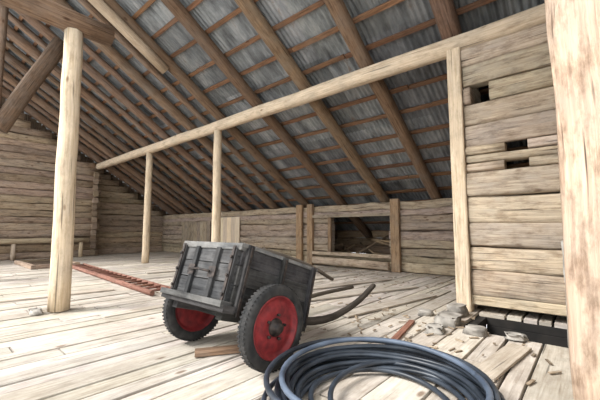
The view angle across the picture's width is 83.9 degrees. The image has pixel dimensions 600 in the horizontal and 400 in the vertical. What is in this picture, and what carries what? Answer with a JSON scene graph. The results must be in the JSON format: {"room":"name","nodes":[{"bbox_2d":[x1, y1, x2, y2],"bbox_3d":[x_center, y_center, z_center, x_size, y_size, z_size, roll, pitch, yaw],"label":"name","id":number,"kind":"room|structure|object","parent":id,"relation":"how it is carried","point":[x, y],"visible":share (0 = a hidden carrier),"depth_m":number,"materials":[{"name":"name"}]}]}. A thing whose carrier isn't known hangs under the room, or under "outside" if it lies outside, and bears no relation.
{"room":"farm building","nodes":[
{"label":"farm building","id":0,"kind":"room"},
{"bbox_2d":[0,113,100,260],"bbox_3d":[-12.212,-0.801,13.376,1.187,6.448,7.433,-4,-7,41],"label":"wall","id":1,"kind":"structure","parent":0,"point":[28,156],"depth_m":13.98,"materials":[{"name":"brown wood"}]},
{"bbox_2d":[0,97,169,245],"bbox_3d":[-10.976,-1.467,16.300,0.040,8.220,13.107,-4,-7,41],"label":"wall","id":2,"kind":"structure","parent":0,"point":[36,125],"depth_m":16.61,"materials":[{"name":"brown wood"}]},
{"bbox_2d":[87,0,168,73],"bbox_3d":[-4.459,-4.349,7.508,0.320,2.091,3.177,-4,-7,41],"label":"log","id":3,"kind":"object","parent":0,"point":[100,5],"depth_m":7.85,"materials":[{"name":"beige wood"}]},
{"bbox_2d":[93,169,179,254],"bbox_3d":[-8.322,0.756,18.482,0.294,4.248,5.826,-4,-7,41],"label":"wall","id":4,"kind":"structure","parent":0,"point":[125,209],"depth_m":17.27,"materials":[{"name":"brown wood"}]},
{"bbox_2d":[3,0,544,237],"bbox_3d":[-2.684,-2.398,10.541,21.052,7.484,12.065,-4,-7,41],"label":"ceiling","id":5,"kind":"structure","parent":0,"point":[406,14],"depth_m":8.15,"materials":[{"name":"metal"}]},
{"bbox_2d":[2,0,547,230],"bbox_3d":[-2.896,-2.487,10.413,20.714,7.038,11.347,-4,-7,41],"label":"batten","id":6,"kind":"object","parent":5,"relation":"attached to","point":[390,3],"visible":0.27,"depth_m":8.27,"materials":[{"name":"brown wood"}]},
{"bbox_2d":[0,251,573,399],"bbox_3d":[-4.095,2.712,8.454,20.856,1.500,15.700,-4,-7,41],"label":"floor","id":7,"kind":"structure","parent":0,"point":[117,344],"depth_m":3.58,"materials":[{"name":"brown wood"}]},
{"bbox_2d":[0,5,8,107],"bbox_3d":[-7.565,-1.524,8.230,0.217,6.899,0.217,-4,-7,41],"label":"support post","id":8,"kind":"object","parent":7,"relation":"on","point":[4,11],"visible":0.91,"depth_m":8.42,"materials":[{"name":"brown wood"}]},
{"bbox_2d":[0,37,63,133],"bbox_3d":[-7.103,-3.087,8.832,1.510,2.877,0.327,5,-7,-44],"label":"diagonal brace","id":9,"kind":"object","parent":8,"relation":"attached to","point":[12,108],"visible":0.95,"depth_m":8.70,"materials":[{"name":"brown wood"}]},
{"bbox_2d":[27,307,42,315],"bbox_3d":[-3.798,1.603,4.805,0.210,0.072,0.177,-4,-7,41],"label":"foundation stone","id":10,"kind":"object","parent":7,"relation":"on","point":[32,311],"visible":1,"depth_m":4.75,"materials":[{"name":"grey stone"}]},
{"bbox_2d":[0,238,88,260],"bbox_3d":[-11.703,1.895,12.559,0.266,0.859,6.585,-4,-7,41],"label":"rail","id":11,"kind":"object","parent":7,"relation":"on","point":[13,242],"visible":0.82,"depth_m":13.41,"materials":[{"name":"brown wood"}]},
{"bbox_2d":[14,259,79,268],"bbox_3d":[-8.716,2.168,11.471,2.600,0.120,1.300,-4,-7,41],"label":"plank","id":12,"kind":"object","parent":7,"relation":"on","point":[34,263],"depth_m":11.12,"materials":[{"name":"beige wood"}]},
{"bbox_2d":[0,288,113,302],"bbox_3d":[-4.461,1.740,6.132,1.817,0.024,0.280,4,-7,-41],"label":"plank","id":13,"kind":"object","parent":7,"relation":"on","point":[101,289],"visible":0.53,"depth_m":6.00,"materials":[{"name":"brown wood"}]},
{"bbox_2d":[47,27,82,311],"bbox_3d":[-3.618,-0.522,5.192,0.284,4.365,0.304,1,-5,-8],"label":"support post","id":14,"kind":"object","parent":7,"relation":"on","point":[61,262],"visible":1,"depth_m":5.09,"materials":[{"name":"brown wood"}]},
{"bbox_2d":[0,0,114,46],"bbox_3d":[-4.425,-2.935,4.465,0.373,0.368,3.501,-4,-7,41],"label":"tie beam","id":15,"kind":"structure","parent":14,"relation":"on","point":[49,12],"depth_m":5.16,"materials":[{"name":"brown wood"}]},
{"bbox_2d":[72,263,169,295],"bbox_3d":[-4.904,1.920,8.551,6.635,0.118,0.502,-5,-7,44],"label":"wooden ladder","id":16,"kind":"object","parent":7,"relation":"on","point":[115,277],"visible":0.93,"depth_m":7.62,"materials":[{"name":"brown wood"}]},
{"bbox_2d":[141,152,152,262],"bbox_3d":[-5.621,0.265,12.306,0.251,4.055,0.256,-4,-7,41],"label":"support post","id":17,"kind":"object","parent":7,"relation":"on","point":[149,156],"visible":1,"depth_m":12.21,"materials":[{"name":"brown wood"}]},
{"bbox_2d":[145,270,175,273],"bbox_3d":[-2.927,2.110,10.281,3.374,0.024,0.240,4,-6,-37],"label":"plank","id":18,"kind":"object","parent":7,"relation":"on","point":[165,270],"visible":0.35,"depth_m":9.46,"materials":[{"name":"brown wood"}]},
{"bbox_2d":[211,129,221,241],"bbox_3d":[-2.370,0.017,9.497,0.252,4.062,0.257,-4,-7,41],"label":"support post","id":19,"kind":"object","parent":7,"relation":"on","point":[217,149],"visible":0.78,"depth_m":9.45,"materials":[{"name":"brown wood"}]},
{"bbox_2d":[195,344,240,357],"bbox_3d":[-0.700,1.480,3.306,0.652,0.040,0.140,2,-5,-16],"label":"plank","id":20,"kind":"object","parent":7,"relation":"on","point":[227,349],"visible":0.65,"depth_m":3.24,"materials":[{"name":"brown wood"}]},
{"bbox_2d":[160,241,375,372],"bbox_3d":[0.152,1.027,4.117,3.358,1.087,1.414,5,-7,-43],"label":"cart","id":21,"kind":"object","parent":7,"relation":"on","point":[268,293],"visible":0.96,"depth_m":3.04,"materials":[{"name":"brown wood"}]},
{"bbox_2d":[315,273,357,279],"bbox_3d":[0.237,1.919,8.136,3.081,0.024,0.260,4,-6,-36],"label":"plank","id":22,"kind":"object","parent":7,"relation":"on","point":[346,274],"visible":0.35,"depth_m":8.63,"materials":[{"name":"brown wood"}]},
{"bbox_2d":[313,278,391,289],"bbox_3d":[0.832,1.837,7.224,3.105,0.024,0.260,3,-6,-34],"label":"plank","id":23,"kind":"object","parent":7,"relation":"on","point":[378,279],"visible":0.65,"depth_m":7.35,"materials":[{"name":"brown wood"}]},
{"bbox_2d":[155,266,561,384],"bbox_3d":[0.805,1.818,6.954,7.570,0.012,6.124,-4,-7,41],"label":"litter","id":24,"kind":"object","parent":7,"relation":"on","point":[531,381],"visible":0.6,"depth_m":3.98,"materials":[{"name":"brown wood"}]},
{"bbox_2d":[334,235,389,261],"bbox_3d":[1.768,1.795,12.206,5.539,1.059,1.151,-4,-7,41],"label":"pile","id":25,"kind":"object","parent":7,"relation":"on","point":[381,241],"visible":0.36,"depth_m":11.84,"materials":[{"name":"brown wood"}]},
{"bbox_2d":[311,285,418,300],"bbox_3d":[1.075,1.754,6.288,3.068,0.024,0.260,3,-6,-30],"label":"plank","id":26,"kind":"object","parent":7,"relation":"on","point":[387,289],"visible":0.58,"depth_m":6.29,"materials":[{"name":"brown wood"}]},
{"bbox_2d":[261,337,504,399],"bbox_3d":[0.541,1.273,2.286,1.618,0.257,1.571,-4,-7,41],"label":"coil","id":27,"kind":"object","parent":7,"relation":"on","point":[409,360],"visible":1,"depth_m":2.65,"materials":[{"name":"plastic"}]},
{"bbox_2d":[343,293,436,317],"bbox_3d":[1.492,1.675,5.399,2.334,0.024,0.240,4,-7,-39],"label":"plank","id":28,"kind":"object","parent":7,"relation":"on","point":[375,307],"visible":0.81,"depth_m":5.28,"materials":[{"name":"brown wood"}]},
{"bbox_2d":[390,319,414,339],"bbox_3d":[1.155,1.534,3.844,0.070,0.028,1.220,-3,-6,30],"label":"plank","id":29,"kind":"object","parent":7,"relation":"on","point":[409,323],"visible":0.65,"depth_m":3.94,"materials":[{"name":"brown wood"}]},
{"bbox_2d":[417,308,433,316],"bbox_3d":[1.790,1.599,4.750,0.227,0.078,0.210,-4,-7,41],"label":"foundation stone","id":30,"kind":"object","parent":7,"relation":"on","point":[421,312],"visible":1,"depth_m":4.70,"materials":[{"name":"grey stone"}]},
{"bbox_2d":[423,323,445,334],"bbox_3d":[1.613,1.533,3.975,0.227,0.073,0.276,-4,-7,41],"label":"foundation stone","id":31,"kind":"object","parent":7,"relation":"on","point":[436,328],"visible":0.99,"depth_m":3.93,"materials":[{"name":"grey stone"}]},
{"bbox_2d":[434,310,462,328],"bbox_3d":[1.907,1.532,4.305,0.312,0.117,0.429,-4,-7,41],"label":"foundation stone","id":32,"kind":"object","parent":7,"relation":"on","point":[446,318],"visible":0.95,"depth_m":4.21,"materials":[{"name":"grey stone"}]},
{"bbox_2d":[446,303,469,316],"bbox_3d":[2.219,1.555,4.740,0.316,0.139,0.251,4,-6,-38],"label":"foundation stone","id":33,"kind":"object","parent":7,"relation":"on","point":[456,307],"visible":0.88,"depth_m":4.66,"materials":[{"name":"grey stone"}]},
{"bbox_2d":[446,47,474,311],"bbox_3d":[2.495,-0.373,5.211,0.208,4.073,0.208,-4,-7,41],"label":"post","id":34,"kind":"object","parent":7,"relation":"on","point":[463,270],"visible":0.78,"depth_m":5.13,"materials":[{"name":"brown wood"}]},
{"bbox_2d":[462,324,487,336],"bbox_3d":[2.037,1.516,3.883,0.254,0.085,0.208,-4,-7,41],"label":"foundation stone","id":35,"kind":"object","parent":7,"relation":"on","point":[473,330],"visible":1,"depth_m":3.83,"materials":[{"name":"grey stone"}]},
{"bbox_2d":[476,343,531,381],"bbox_3d":[1.861,1.466,3.067,1.058,0.024,0.200,5,-7,-42],"label":"plank","id":36,"kind":"object","parent":7,"relation":"on","point":[501,361],"visible":0.77,"depth_m":3.02,"materials":[{"name":"brown wood"}]},
{"bbox_2d":[504,331,528,341],"bbox_3d":[2.374,1.498,3.673,0.240,0.062,0.138,-4,-7,41],"label":"foundation stone","id":37,"kind":"object","parent":7,"relation":"on","point":[515,336],"visible":1,"depth_m":3.64,"materials":[{"name":"grey stone"}]},
{"bbox_2d":[561,240,568,347],"bbox_3d":[3.174,0.987,3.623,0.488,1.075,1.031,-4,-7,41],"label":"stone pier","id":38,"kind":"object","parent":7,"relation":"on","point":[562,240],"visible":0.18,"depth_m":3.46,"materials":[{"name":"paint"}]},
{"bbox_2d":[545,0,599,399],"bbox_3d":[1.857,-1.664,2.180,0.452,6.094,0.450,-4,-7,41],"label":"post","id":39,"kind":"object","parent":7,"relation":"on","point":[573,26],"visible":1,"depth_m":1.95,"materials":[{"name":"brown wood"}]},
{"bbox_2d":[243,231,435,261],"bbox_3d":[0.832,1.901,14.262,20.403,1.190,0.250,-4,-7,41],"label":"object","id":40,"kind":"structure","parent":0,"point":[348,238],"depth_m":12.90,"materials":[{"name":"brown wood"}]},
{"bbox_2d":[3,80,185,213],"bbox_3d":[-8.848,-1.829,15.655,0.214,7.419,11.817,-4,-7,41],"label":"rafter","id":41,"kind":"object","parent":40,"relation":"on","point":[7,85],"visible":0.52,"depth_m":15.17,"materials":[{"name":"brown wood"}]},
{"bbox_2d":[4,61,201,212],"bbox_3d":[-7.640,-1.918,14.606,0.189,7.425,11.811,-4,-7,41],"label":"rafter","id":42,"kind":"object","parent":40,"relation":"on","point":[7,66],"visible":0.59,"depth_m":13.97,"materials":[{"name":"brown wood"}]},
{"bbox_2d":[6,40,211,208],"bbox_3d":[-6.428,-2.013,13.561,0.209,7.423,11.810,-4,-7,41],"label":"rafter","id":43,"kind":"object","parent":40,"relation":"on","point":[9,44],"visible":0.52,"depth_m":12.68,"materials":[{"name":"brown wood"}]},
{"bbox_2d":[8,12,242,210],"bbox_3d":[-5.227,-2.101,12.517,0.206,7.423,11.814,-4,-7,41],"label":"rafter","id":44,"kind":"object","parent":40,"relation":"on","point":[11,17],"visible":0.6,"depth_m":11.48,"materials":[{"name":"brown wood"}]},
{"bbox_2d":[61,29,265,208],"bbox_3d":[-4.018,-2.199,11.474,0.197,7.427,11.813,-4,-7,41],"label":"rafter","id":45,"kind":"object","parent":40,"relation":"on","point":[86,48],"visible":0.62,"depth_m":10.72,"materials":[{"name":"brown wood"}]},
{"bbox_2d":[77,0,295,213],"bbox_3d":[-2.811,-2.296,10.428,0.210,7.408,11.817,-4,-7,41],"label":"rafter","id":46,"kind":"object","parent":40,"relation":"on","point":[86,4],"visible":0.72,"depth_m":9.48,"materials":[{"name":"brown wood"}]},
{"bbox_2d":[161,192,559,276],"bbox_3d":[-0.792,1.314,12.783,18.764,2.143,0.557,-4,-7,41],"label":"wall","id":47,"kind":"structure","parent":0,"point":[307,235],"depth_m":10.69,"materials":[{"name":"brown wood"}]},
{"bbox_2d":[181,221,210,247],"bbox_3d":[-5.165,1.748,16.497,2.510,1.350,0.050,-4,-7,41],"label":"door","id":48,"kind":"structure","parent":47,"relation":"in","point":[191,231],"depth_m":16.42,"materials":[{"name":"beige wood"}]},
{"bbox_2d":[220,217,239,242],"bbox_3d":[-3.236,1.500,14.836,1.730,1.450,0.050,-4,-7,41],"label":"door","id":49,"kind":"structure","parent":47,"relation":"in","point":[230,226],"depth_m":14.65,"materials":[{"name":"brown wood"}]},
{"bbox_2d":[472,89,513,307],"bbox_3d":[3.787,-0.183,6.622,0.207,3.979,3.429,-4,-7,41],"label":"wall partition","id":50,"kind":"structure","parent":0,"point":[477,97],"depth_m":5.76,"materials":[{"name":"brown wood"}]},
{"bbox_2d":[461,23,566,316],"bbox_3d":[3.235,-0.467,4.647,1.665,3.956,0.262,-4,-7,41],"label":"wall","id":51,"kind":"structure","parent":0,"point":[516,67],"depth_m":4.71,"materials":[{"name":"beige wood"}]},
{"bbox_2d":[95,3,545,170],"bbox_3d":[-2.864,-2.099,10.114,19.903,0.337,0.333,-4,-7,41],"label":"beam","id":52,"kind":"structure","parent":51,"relation":"on","point":[435,52],"depth_m":6.42,"materials":[{"name":"brown wood"}]},
{"bbox_2d":[2,87,179,214],"bbox_3d":[-9.437,-1.730,16.154,0.328,7.518,11.883,-4,-7,41],"label":"rafter","id":53,"kind":"object","parent":52,"relation":"on","point":[31,111],"visible":0.48,"depth_m":15.77,"materials":[{"name":"brown wood"}]},
{"bbox_2d":[3,70,193,213],"bbox_3d":[-8.226,-1.824,15.118,0.323,7.501,11.866,-4,-7,41],"label":"rafter","id":54,"kind":"object","parent":52,"relation":"on","point":[9,78],"visible":0.51,"depth_m":14.52,"materials":[{"name":"brown wood"}]},
{"bbox_2d":[5,49,210,212],"bbox_3d":[-7.020,-1.918,14.065,0.325,7.504,11.874,-4,-7,41],"label":"rafter","id":55,"kind":"object","parent":52,"relation":"on","point":[9,57],"visible":0.63,"depth_m":13.28,"materials":[{"name":"brown wood"}]},
{"bbox_2d":[7,25,230,211],"bbox_3d":[-5.812,-2.011,13.019,0.315,7.516,11.871,-4,-7,40],"label":"rafter","id":56,"kind":"object","parent":52,"relation":"on","point":[12,34],"visible":0.53,"depth_m":12.03,"materials":[{"name":"brown wood"}]},
{"bbox_2d":[14,10,255,215],"bbox_3d":[-4.602,-2.107,11.975,0.320,7.477,11.854,-4,-7,41],"label":"rafter","id":57,"kind":"object","parent":52,"relation":"on","point":[38,25],"visible":0.56,"depth_m":10.94,"materials":[{"name":"brown wood"}]},
{"bbox_2d":[50,0,279,208],"bbox_3d":[-3.396,-2.194,10.934,0.314,7.495,11.860,-4,-7,40],"label":"rafter","id":58,"kind":"object","parent":52,"relation":"on","point":[111,52],"visible":0.59,"depth_m":10.16,"materials":[{"name":"brown wood"}]},
{"bbox_2d":[103,0,338,239],"bbox_3d":[-2.193,-2.294,9.885,0.298,7.513,11.868,-5,-7,41],"label":"rafter","id":59,"kind":"object","parent":52,"relation":"on","point":[174,69],"visible":0.64,"depth_m":9.22,"materials":[{"name":"brown wood"}]},
{"bbox_2d":[161,0,372,237],"bbox_3d":[-0.984,-2.385,8.838,0.277,7.505,11.856,-4,-7,41],"label":"rafter","id":60,"kind":"object","parent":52,"relation":"on","point":[176,7],"visible":0.81,"depth_m":8.38,"materials":[{"name":"brown wood"}]},
{"bbox_2d":[234,0,389,201],"bbox_3d":[0.223,-2.470,7.792,0.351,7.532,11.876,-4,-7,41],"label":"rafter","id":61,"kind":"object","parent":52,"relation":"on","point":[249,8],"visible":0.67,"depth_m":7.49,"materials":[{"name":"brown wood"}]},
{"bbox_2d":[323,0,452,222],"bbox_3d":[1.429,-2.571,6.746,0.311,7.492,11.856,-4,-7,41],"label":"rafter","id":62,"kind":"object","parent":52,"relation":"on","point":[338,10],"visible":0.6,"depth_m":6.99,"materials":[{"name":"brown wood"}]},
{"bbox_2d":[429,0,481,101],"bbox_3d":[2.639,-2.666,5.706,0.328,7.519,11.880,-4,-7,40],"label":"rafter","id":63,"kind":"object","parent":52,"relation":"on","point":[444,11],"visible":0.07,"depth_m":5.30,"materials":[{"name":"brown wood"}]}
]}

